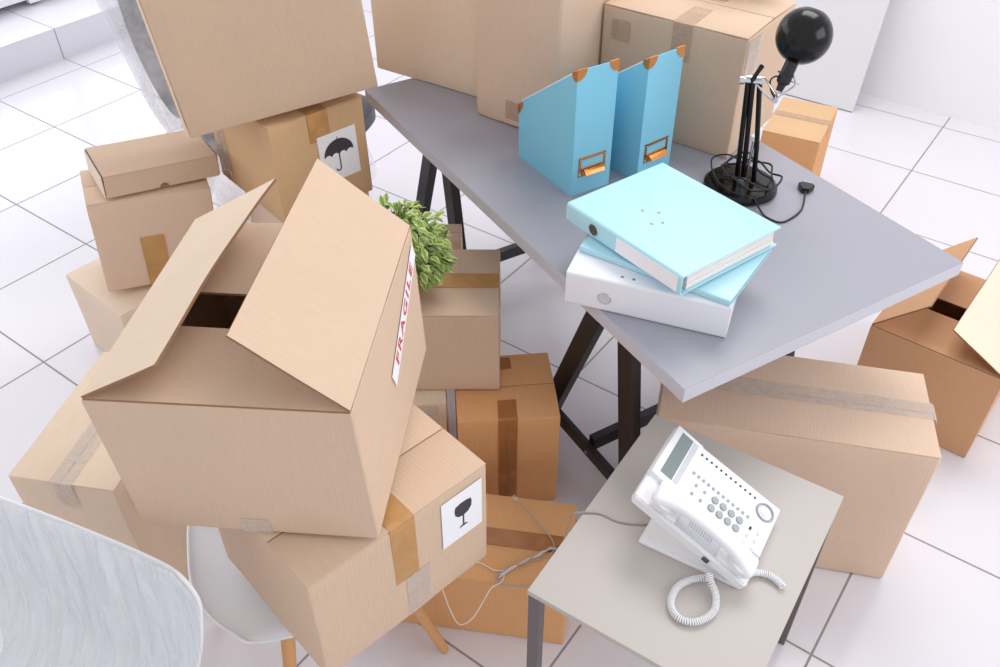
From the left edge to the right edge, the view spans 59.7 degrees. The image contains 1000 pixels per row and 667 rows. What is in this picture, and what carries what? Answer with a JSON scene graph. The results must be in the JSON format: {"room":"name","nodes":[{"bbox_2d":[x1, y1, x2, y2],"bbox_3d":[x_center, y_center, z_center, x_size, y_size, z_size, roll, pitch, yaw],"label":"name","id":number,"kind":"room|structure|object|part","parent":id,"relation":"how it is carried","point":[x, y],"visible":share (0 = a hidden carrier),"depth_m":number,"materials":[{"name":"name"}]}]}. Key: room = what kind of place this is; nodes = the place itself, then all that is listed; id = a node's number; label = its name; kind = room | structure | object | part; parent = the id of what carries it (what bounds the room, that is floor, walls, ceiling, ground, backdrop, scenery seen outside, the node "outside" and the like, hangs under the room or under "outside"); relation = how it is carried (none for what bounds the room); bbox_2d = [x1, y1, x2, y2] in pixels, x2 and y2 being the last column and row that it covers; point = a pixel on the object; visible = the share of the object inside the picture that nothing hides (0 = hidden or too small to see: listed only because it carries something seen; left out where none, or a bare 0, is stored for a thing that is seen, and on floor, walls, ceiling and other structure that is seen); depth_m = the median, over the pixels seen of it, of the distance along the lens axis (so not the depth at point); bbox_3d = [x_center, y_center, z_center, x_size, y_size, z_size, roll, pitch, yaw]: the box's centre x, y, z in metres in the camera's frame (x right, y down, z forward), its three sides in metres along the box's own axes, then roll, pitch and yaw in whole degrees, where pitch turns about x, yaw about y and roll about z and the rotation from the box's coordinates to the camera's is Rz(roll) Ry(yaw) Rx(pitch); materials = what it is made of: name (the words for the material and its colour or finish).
{"room":"office","nodes":[
{"label":"office","id":0,"kind":"room"},
{"bbox_2d":[0,0,999,666],"bbox_3d":[-0.259,0.598,2.099,6.670,0.049,6.412,25,47,27],"label":"floor","id":1,"kind":"structure","parent":0,"point":[936,603],"depth_m":2.75,"materials":[{"name":"tile"}]},
{"bbox_2d":[8,352,188,579],"bbox_3d":[-0.841,0.344,2.018,0.237,0.446,0.386,6,41,8],"label":"cardboard box","id":2,"kind":"object","parent":1,"relation":"on","point":[68,473],"visible":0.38,"depth_m":1.79,"materials":[{"name":"beige cardboard"}]},
{"bbox_2d":[0,496,203,666],"bbox_3d":[-0.744,0.674,1.406,0.550,0.745,0.560,30,49,30],"label":"shell chair","id":3,"kind":"object","parent":1,"relation":"on","point":[72,595],"visible":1,"depth_m":1.37,"materials":[{"name":"white plastic"}]},
{"bbox_2d":[66,258,152,351],"bbox_3d":[-1.049,-0.093,2.662,0.302,0.268,0.343,29,49,30],"label":"cardboard box","id":4,"kind":"object","parent":1,"relation":"on","point":[106,314],"visible":0.23,"depth_m":2.52,"materials":[{"name":"beige cardboard"}]},
{"bbox_2d":[80,170,213,291],"bbox_3d":[-0.985,-0.316,2.481,0.338,0.305,0.201,-17,43,-18],"label":"cardboard box","id":5,"kind":"object","parent":4,"relation":"on","point":[136,235],"visible":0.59,"depth_m":2.38,"materials":[{"name":"brown cardboard"}]},
{"bbox_2d":[84,130,219,197],"bbox_3d":[-0.952,-0.470,2.390,0.310,0.093,0.189,-23,46,-24],"label":"box","id":6,"kind":"object","parent":5,"relation":"on","point":[157,161],"visible":0.94,"depth_m":2.35,"materials":[{"name":"brown cardboard"}]},
{"bbox_3d":[-0.950,-0.494,2.371,0.296,0.003,0.188,-19,43,-28],"label":"lid","id":7,"kind":"part","parent":6,"relation":"part of","materials":[{"name":"brown cardboard"}]},
{"bbox_3d":[-0.902,-0.420,2.331,0.296,0.059,0.003,-19,43,-28],"label":"tuck panel","id":8,"kind":"part","parent":6,"relation":"part of","materials":[{"name":"brown cardboard"}]},
{"bbox_2d":[97,0,375,203],"bbox_3d":[-0.774,-0.769,2.852,0.712,1.036,0.715,18,44,20],"label":"office chair","id":9,"kind":"object","parent":1,"relation":"on","point":[135,25],"visible":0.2,"depth_m":2.58,"materials":[{"name":"grey fabric"}]},
{"bbox_3d":[-0.967,-0.994,2.779,0.080,0.560,0.500,8,40,28],"label":"backrest","id":10,"kind":"part","parent":9,"relation":"part of","materials":[{"name":"grey leather"}]},
{"bbox_3d":[-0.687,-0.690,2.861,0.470,0.090,0.500,18,44,20],"label":"seat","id":11,"kind":"part","parent":9,"relation":"part of","materials":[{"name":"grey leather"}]},
{"bbox_2d":[250,192,368,222],"bbox_3d":[-0.549,-0.223,2.631,0.261,0.499,0.251,-30,49,-29],"label":"cardboard box","id":12,"kind":"object","parent":1,"relation":"on","point":[260,214],"visible":0.04,"depth_m":2.45,"materials":[{"name":"brown cardboard"}]},
{"bbox_2d":[213,93,371,222],"bbox_3d":[-0.582,-0.540,2.398,0.282,0.286,0.363,-30,49,-29],"label":"cardboard box","id":13,"kind":"object","parent":12,"relation":"on","point":[285,147],"visible":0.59,"depth_m":2.27,"materials":[{"name":"brown cardboard"}]},
{"bbox_2d":[136,0,377,137],"bbox_3d":[-0.605,-0.770,2.129,0.511,0.404,0.325,-16,43,-17],"label":"cardboard box","id":14,"kind":"object","parent":13,"relation":"on","point":[225,64],"visible":1,"depth_m":2.04,"materials":[{"name":"brown cardboard"}]},
{"bbox_2d":[187,526,447,666],"bbox_3d":[-0.375,0.434,1.754,0.472,0.648,0.467,-11,42,-12],"label":"shell chair","id":15,"kind":"object","parent":1,"relation":"on","point":[228,599],"visible":0.13,"depth_m":1.58,"materials":[{"name":"white plastic"}]},
{"bbox_3d":[-0.404,0.646,1.691,0.031,0.408,0.140,5,41,6],"label":"leg","id":16,"kind":"part","parent":15,"relation":"part of","materials":[{"name":"brown wood"}]},
{"bbox_2d":[218,403,485,666],"bbox_3d":[-0.258,0.308,1.502,0.349,0.253,0.323,-31,49,-32],"label":"cardboard box","id":17,"kind":"object","parent":15,"relation":"on","point":[337,596],"visible":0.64,"depth_m":1.39,"materials":[{"name":"brown cardboard"}]},
{"bbox_2d":[80,158,425,537],"bbox_3d":[-0.346,0.012,1.338,0.376,0.409,0.423,4,41,5],"label":"open cardboard box","id":18,"kind":"object","parent":17,"relation":"on","point":[266,378],"visible":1,"depth_m":1.22,"materials":[{"name":"brown cardboard"}]},
{"bbox_3d":[-0.193,0.547,1.805,0.155,0.409,0.031,5,41,6],"label":"leg","id":19,"kind":"part","parent":15,"relation":"part of","materials":[{"name":"brown wood"}]},
{"bbox_2d":[413,389,448,432],"bbox_3d":[-0.307,0.210,2.272,0.345,0.311,0.264,-3,41,-3],"label":"cardboard box","id":20,"kind":"object","parent":1,"relation":"on","point":[433,402],"visible":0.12,"depth_m":2.10,"materials":[{"name":"beige cardboard"}]},
{"bbox_2d":[416,249,500,389],"bbox_3d":[-0.150,-0.037,2.133,0.303,0.236,0.261,0,41,1],"label":"cardboard box","id":21,"kind":"object","parent":20,"relation":"on","point":[461,315],"visible":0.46,"depth_m":2.03,"materials":[{"name":"brown cardboard"}]},
{"bbox_2d":[378,193,457,291],"bbox_3d":[-0.223,-0.191,1.955,0.252,0.229,0.259,25,47,27],"label":"potted plant","id":22,"kind":"object","parent":21,"relation":"on","point":[434,258],"visible":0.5,"depth_m":1.92,"materials":[{"name":"green plant"}]},
{"bbox_2d":[427,224,462,248],"bbox_3d":[-0.151,-0.078,2.460,0.101,0.500,0.082,0,41,0],"label":"cardboard box","id":23,"kind":"object","parent":1,"relation":"on","point":[455,230],"visible":0.15,"depth_m":2.29,"materials":[{"name":"brown cardboard"}]},
{"bbox_2d":[416,155,524,261],"bbox_3d":[0.007,-0.446,2.734,0.540,0.698,0.460,-21,45,-22],"label":"trestle","id":24,"kind":"object","parent":1,"relation":"on","point":[428,171],"visible":0.02,"depth_m":2.55,"materials":[{"name":"black wood"}]},
{"bbox_3d":[-0.240,-0.393,2.709,0.026,0.652,0.302,-21,45,-22],"label":"leg","id":25,"kind":"part","parent":24,"relation":"part of","materials":[{"name":"black paint"}]},
{"bbox_3d":[-0.122,-0.262,2.556,0.026,0.652,0.152,-21,45,-22],"label":"leg","id":26,"kind":"part","parent":24,"relation":"part of","materials":[{"name":"black paint"}]},
{"bbox_3d":[0.014,-0.264,2.878,0.460,0.038,0.024,-21,45,-22],"label":"cross rail","id":27,"kind":"part","parent":24,"relation":"part of","materials":[{"name":"black paint"}]},
{"bbox_2d":[402,494,576,643],"bbox_3d":[-0.048,0.521,1.990,0.422,0.206,0.235,6,41,7],"label":"cardboard box","id":28,"kind":"object","parent":1,"relation":"on","point":[513,536],"visible":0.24,"depth_m":1.91,"materials":[{"name":"brown cardboard"}]},
{"bbox_2d":[442,562,504,624],"bbox_3d":[-0.068,0.535,1.849,0.127,0.102,0.122,25,47,27],"label":"cable","id":29,"kind":"object","parent":28,"relation":"hanging from","point":[476,562],"visible":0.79,"depth_m":1.83,"materials":[{"name":"white plastic"}]},
{"bbox_2d":[496,499,557,586],"bbox_3d":[0.074,0.453,1.895,0.135,0.018,0.229,6,41,8],"label":"coiled cable","id":30,"kind":"object","parent":28,"relation":"on","point":[510,568],"visible":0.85,"depth_m":1.87,"materials":[{"name":"grey plastic"}]},
{"bbox_2d":[454,353,559,500],"bbox_3d":[0.012,0.246,2.225,0.246,0.314,0.230,-4,41,-4],"label":"cardboard box","id":31,"kind":"object","parent":1,"relation":"on","point":[513,428],"visible":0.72,"depth_m":2.11,"materials":[{"name":"brown cardboard"}]},
{"bbox_2d":[553,311,794,479],"bbox_3d":[0.427,0.022,2.188,0.540,0.698,0.460,-21,45,-22],"label":"trestle","id":32,"kind":"object","parent":1,"relation":"on","point":[631,418],"visible":0.17,"depth_m":2.07,"materials":[{"name":"black paint"}]},
{"bbox_3d":[0.180,0.075,2.163,0.026,0.652,0.302,-21,45,-22],"label":"leg","id":33,"kind":"part","parent":32,"relation":"part of","materials":[{"name":"black paint"}]},
{"bbox_3d":[0.227,0.297,2.252,0.018,0.036,0.370,-21,45,-22],"label":"rail","id":34,"kind":"part","parent":32,"relation":"part of","materials":[{"name":"black paint"}]},
{"bbox_3d":[0.434,0.204,2.332,0.460,0.038,0.024,-21,45,-22],"label":"cross rail","id":35,"kind":"part","parent":32,"relation":"part of","materials":[{"name":"black paint"}]},
{"bbox_3d":[0.298,0.206,2.010,0.026,0.652,0.152,-21,45,-22],"label":"leg","id":36,"kind":"part","parent":32,"relation":"part of","materials":[{"name":"black paint"}]},
{"bbox_2d":[365,78,963,402],"bbox_3d":[0.290,-0.400,2.120,0.735,0.032,1.383,-21,45,-22],"label":"desk","id":37,"kind":"object","parent":32,"relation":"on","point":[840,262],"visible":0.63,"depth_m":1.85,"materials":[{"name":"grey laminate"}]},
{"bbox_2d":[371,0,476,96],"bbox_3d":[-0.114,-0.913,2.417,0.402,0.360,0.282,23,46,25],"label":"cardboard box","id":38,"kind":"object","parent":37,"relation":"on","point":[430,41],"visible":0.47,"depth_m":2.37,"materials":[{"name":"brown cardboard"}]},
{"bbox_2d":[474,0,608,127],"bbox_3d":[0.121,-0.760,2.192,0.261,0.420,0.275,27,48,28],"label":"cardboard box","id":39,"kind":"object","parent":37,"relation":"on","point":[524,47],"visible":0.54,"depth_m":2.10,"materials":[{"name":"beige cardboard"}]},
{"bbox_2d":[518,58,619,196],"bbox_3d":[0.153,-0.503,1.984,0.110,0.303,0.239,-22,45,-23],"label":"magazine file","id":40,"kind":"object","parent":37,"relation":"on","point":[566,126],"visible":1,"depth_m":1.94,"materials":[{"name":"blue cardboard"}]},
{"bbox_3d":[0.104,-0.489,1.968,0.003,0.301,0.222,-22,45,-23],"label":"panel","id":41,"kind":"part","parent":40,"relation":"part of","materials":[{"name":"blue cardboard"}]},
{"bbox_3d":[0.207,-0.446,1.918,0.102,0.301,0.003,-22,45,-23],"label":"panel","id":42,"kind":"part","parent":40,"relation":"part of","materials":[{"name":"blue cardboard"}]},
{"bbox_3d":[0.193,-0.525,2.010,0.003,0.301,0.222,-22,45,-23],"label":"panel","id":43,"kind":"part","parent":40,"relation":"part of","materials":[{"name":"blue cardboard"}]},
{"bbox_2d":[610,45,685,176],"bbox_3d":[0.297,-0.542,2.027,0.110,0.303,0.239,-27,47,-28],"label":"magazine file","id":44,"kind":"object","parent":37,"relation":"on","point":[647,91],"visible":0.83,"depth_m":1.96,"materials":[{"name":"blue cardboard"}]},
{"bbox_3d":[0.251,-0.524,2.008,0.002,0.301,0.222,-27,47,-27],"label":"panel","id":45,"kind":"part","parent":44,"relation":"part of","materials":[{"name":"blue cardboard"}]},
{"bbox_3d":[0.359,-0.489,1.967,0.102,0.301,0.002,-27,47,-27],"label":"panel","id":46,"kind":"part","parent":44,"relation":"part of","materials":[{"name":"blue cardboard"}]},
{"bbox_3d":[0.333,-0.566,2.057,0.002,0.301,0.222,-27,47,-27],"label":"panel","id":47,"kind":"part","parent":44,"relation":"part of","materials":[{"name":"blue cardboard"}]},
{"bbox_2d":[565,233,736,337],"bbox_3d":[0.322,-0.140,1.735,0.312,0.076,0.287,14,43,16],"label":"ring binder","id":48,"kind":"object","parent":37,"relation":"on","point":[591,281],"visible":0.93,"depth_m":1.64,"materials":[{"name":"white"}]},
{"bbox_2d":[579,235,771,306],"bbox_3d":[0.342,-0.165,1.696,0.312,0.014,0.208,24,46,25],"label":"ring binder","id":49,"kind":"object","parent":48,"relation":"on","point":[726,287],"visible":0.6,"depth_m":1.63,"materials":[{"name":"blue paper"}]},
{"bbox_2d":[566,163,780,294],"bbox_3d":[0.334,-0.215,1.708,0.269,0.043,0.314,-26,46,-28],"label":"ring binder","id":50,"kind":"object","parent":49,"relation":"on","point":[680,231],"visible":1,"depth_m":1.67,"materials":[{"name":"blue paper"}]},
{"bbox_2d":[601,0,795,157],"bbox_3d":[0.483,-0.682,2.187,0.375,0.305,0.278,26,47,27],"label":"cardboard box","id":51,"kind":"object","parent":37,"relation":"on","point":[725,41],"visible":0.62,"depth_m":2.06,"materials":[{"name":"beige cardboard"}]},
{"bbox_2d":[703,6,833,222],"bbox_3d":[0.586,-0.486,1.877,0.244,0.412,0.198,25,47,27],"label":"desk lamp","id":52,"kind":"object","parent":37,"relation":"on","point":[803,35],"visible":0.99,"depth_m":1.88,"materials":[{"name":"black metal"}]},
{"bbox_3d":[0.537,-0.447,1.931,0.030,0.243,0.011,-11,42,-12],"label":"arm","id":53,"kind":"part","parent":52,"relation":"part of","materials":[{"name":"black metal"}]},
{"bbox_3d":[0.548,-0.445,1.929,0.034,0.243,0.011,-8,41,-8],"label":"arm","id":54,"kind":"part","parent":52,"relation":"part of","materials":[{"name":"black metal"}]},
{"bbox_3d":[0.567,-0.442,1.925,0.043,0.243,0.012,-3,41,-2],"label":"arm","id":55,"kind":"part","parent":52,"relation":"part of","materials":[{"name":"black metal"}]},
{"bbox_3d":[0.539,-0.545,1.831,0.011,0.046,0.029,-24,46,-25],"label":"lever","id":56,"kind":"part","parent":52,"relation":"part of","materials":[{"name":"black"}]},
{"bbox_2d":[776,60,797,91],"bbox_3d":[0.599,-0.539,1.827,0.039,0.064,0.039,-5,33,-48],"label":"socket","id":57,"kind":"object","parent":52,"relation":"attached to","point":[785,76],"depth_m":1.81,"materials":[{"name":"black plastic"}]},
{"bbox_3d":[0.626,-0.612,1.796,0.114,0.111,0.114,-5,33,-48],"label":"lamp shade","id":58,"kind":"part","parent":52,"relation":"part of","materials":[{"name":"black"}]},
{"bbox_3d":[0.712,0.046,2.192,0.026,0.652,0.152,-21,45,-22],"label":"leg","id":59,"kind":"part","parent":32,"relation":"part of","materials":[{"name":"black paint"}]},
{"bbox_2d":[526,414,843,666],"bbox_3d":[0.346,0.559,1.717,0.388,0.500,0.495,23,46,25],"label":"side table","id":60,"kind":"object","parent":1,"relation":"on","point":[600,577],"visible":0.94,"depth_m":1.50,"materials":[{"name":"beige laminate"}]},
{"bbox_3d":[0.065,0.628,1.649,0.022,0.488,0.022,23,46,25],"label":"leg","id":61,"kind":"part","parent":60,"relation":"part of","materials":[{"name":"grey metal"}]},
{"bbox_2d":[631,426,785,625],"bbox_3d":[0.359,0.340,1.483,0.279,0.138,0.293,21,45,23],"label":"telephone","id":62,"kind":"object","parent":60,"relation":"on","point":[705,518],"visible":1,"depth_m":1.51,"materials":[{"name":"white plastic"}]},
{"bbox_2d":[563,511,647,539],"bbox_3d":[0.165,0.440,1.692,0.213,0.295,0.014,10,42,12],"label":"cable","id":63,"kind":"object","parent":62,"relation":"attached to","point":[578,511],"visible":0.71,"depth_m":1.60,"materials":[{"name":"grey plastic"}]},
{"bbox_3d":[0.326,0.435,1.450,0.083,0.034,0.110,21,45,23],"label":"curly cord","id":64,"kind":"part","parent":62,"relation":"part of","materials":[{"name":"white plastic"}]},
{"bbox_2d":[701,557,708,563],"bbox_3d":[0.348,0.382,1.474,0.012,0.008,0.008,39,50,4],"label":"socket","id":65,"kind":"object","parent":62,"relation":"attached to","point":[705,559],"depth_m":1.47,"materials":[{"name":"grey plastic"}]},
{"bbox_3d":[0.451,0.412,1.484,0.074,0.023,0.028,9,42,11],"label":"curly cord","id":66,"kind":"part","parent":62,"relation":"part of","materials":[{"name":"white plastic"}]},
{"bbox_3d":[0.627,0.500,1.792,0.022,0.488,0.022,23,46,25],"label":"leg","id":67,"kind":"part","parent":60,"relation":"part of","materials":[{"name":"grey metal"}]},
{"bbox_2d":[656,355,941,578],"bbox_3d":[0.656,0.299,2.065,0.587,0.436,0.263,8,41,9],"label":"cardboard box","id":68,"kind":"object","parent":1,"relation":"on","point":[867,436],"visible":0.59,"depth_m":1.89,"materials":[{"name":"beige cardboard"}]},
{"bbox_2d":[760,97,837,176],"bbox_3d":[1.106,-0.675,3.294,0.208,0.301,0.306,19,44,21],"label":"cardboard box","id":69,"kind":"object","parent":1,"relation":"on","point":[799,130],"visible":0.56,"depth_m":3.15,"materials":[{"name":"beige cardboard"}]},
{"bbox_2d":[778,0,889,111],"bbox_3d":[1.341,-1.489,3.821,0.700,0.843,0.206,25,47,27],"label":"leaning board","id":70,"kind":"object","parent":1,"relation":"on","point":[836,79],"visible":0.54,"depth_m":3.81,"materials":[{"name":"white"}]},
{"bbox_2d":[857,237,999,457],"bbox_3d":[1.249,0.009,2.414,0.339,0.414,0.400,28,48,29],"label":"open cardboard box","id":71,"kind":"object","parent":1,"relation":"on","point":[948,332],"visible":0.71,"depth_m":2.29,"materials":[{"name":"brown cardboard"}]},
{"bbox_2d":[859,0,999,129],"bbox_3d":[1.250,-2.451,3.362,7.700,2.900,0.138,25,47,27],"label":"wall","id":72,"kind":"structure","parent":0,"point":[942,57],"depth_m":3.74,"materials":[{"name":"white paint"}]},
{"bbox_2d":[0,0,118,47],"bbox_3d":[-3.367,-1.006,3.716,1.032,0.002,6.412,25,47,27],"label":"trim","id":73,"kind":"structure","parent":72,"relation":"attached to","point":[22,20],"depth_m":4.40,"materials":[{"name":"tile"}]},
{"bbox_2d":[0,6,128,81],"bbox_3d":[-3.367,-0.930,3.782,1.030,0.200,6.412,25,47,27],"label":"trim","id":74,"kind":"structure","parent":72,"relation":"attached to","point":[26,55],"depth_m":4.33,"materials":[{"name":"tile"}]},
{"bbox_3d":[-3.392,-2.055,2.827,0.090,2.750,6.412,25,47,27],"label":"wall","id":75,"kind":"structure","parent":0,"visible":0},
{"bbox_2d":[0,0,40,7],"bbox_3d":[-3.231,-1.988,2.966,0.175,2.435,5.500,25,47,27],"label":"window","id":76,"kind":"structure","parent":75,"relation":"in","point":[3,3],"depth_m":4.41,"materials":[{"name":"white"}]}
]}

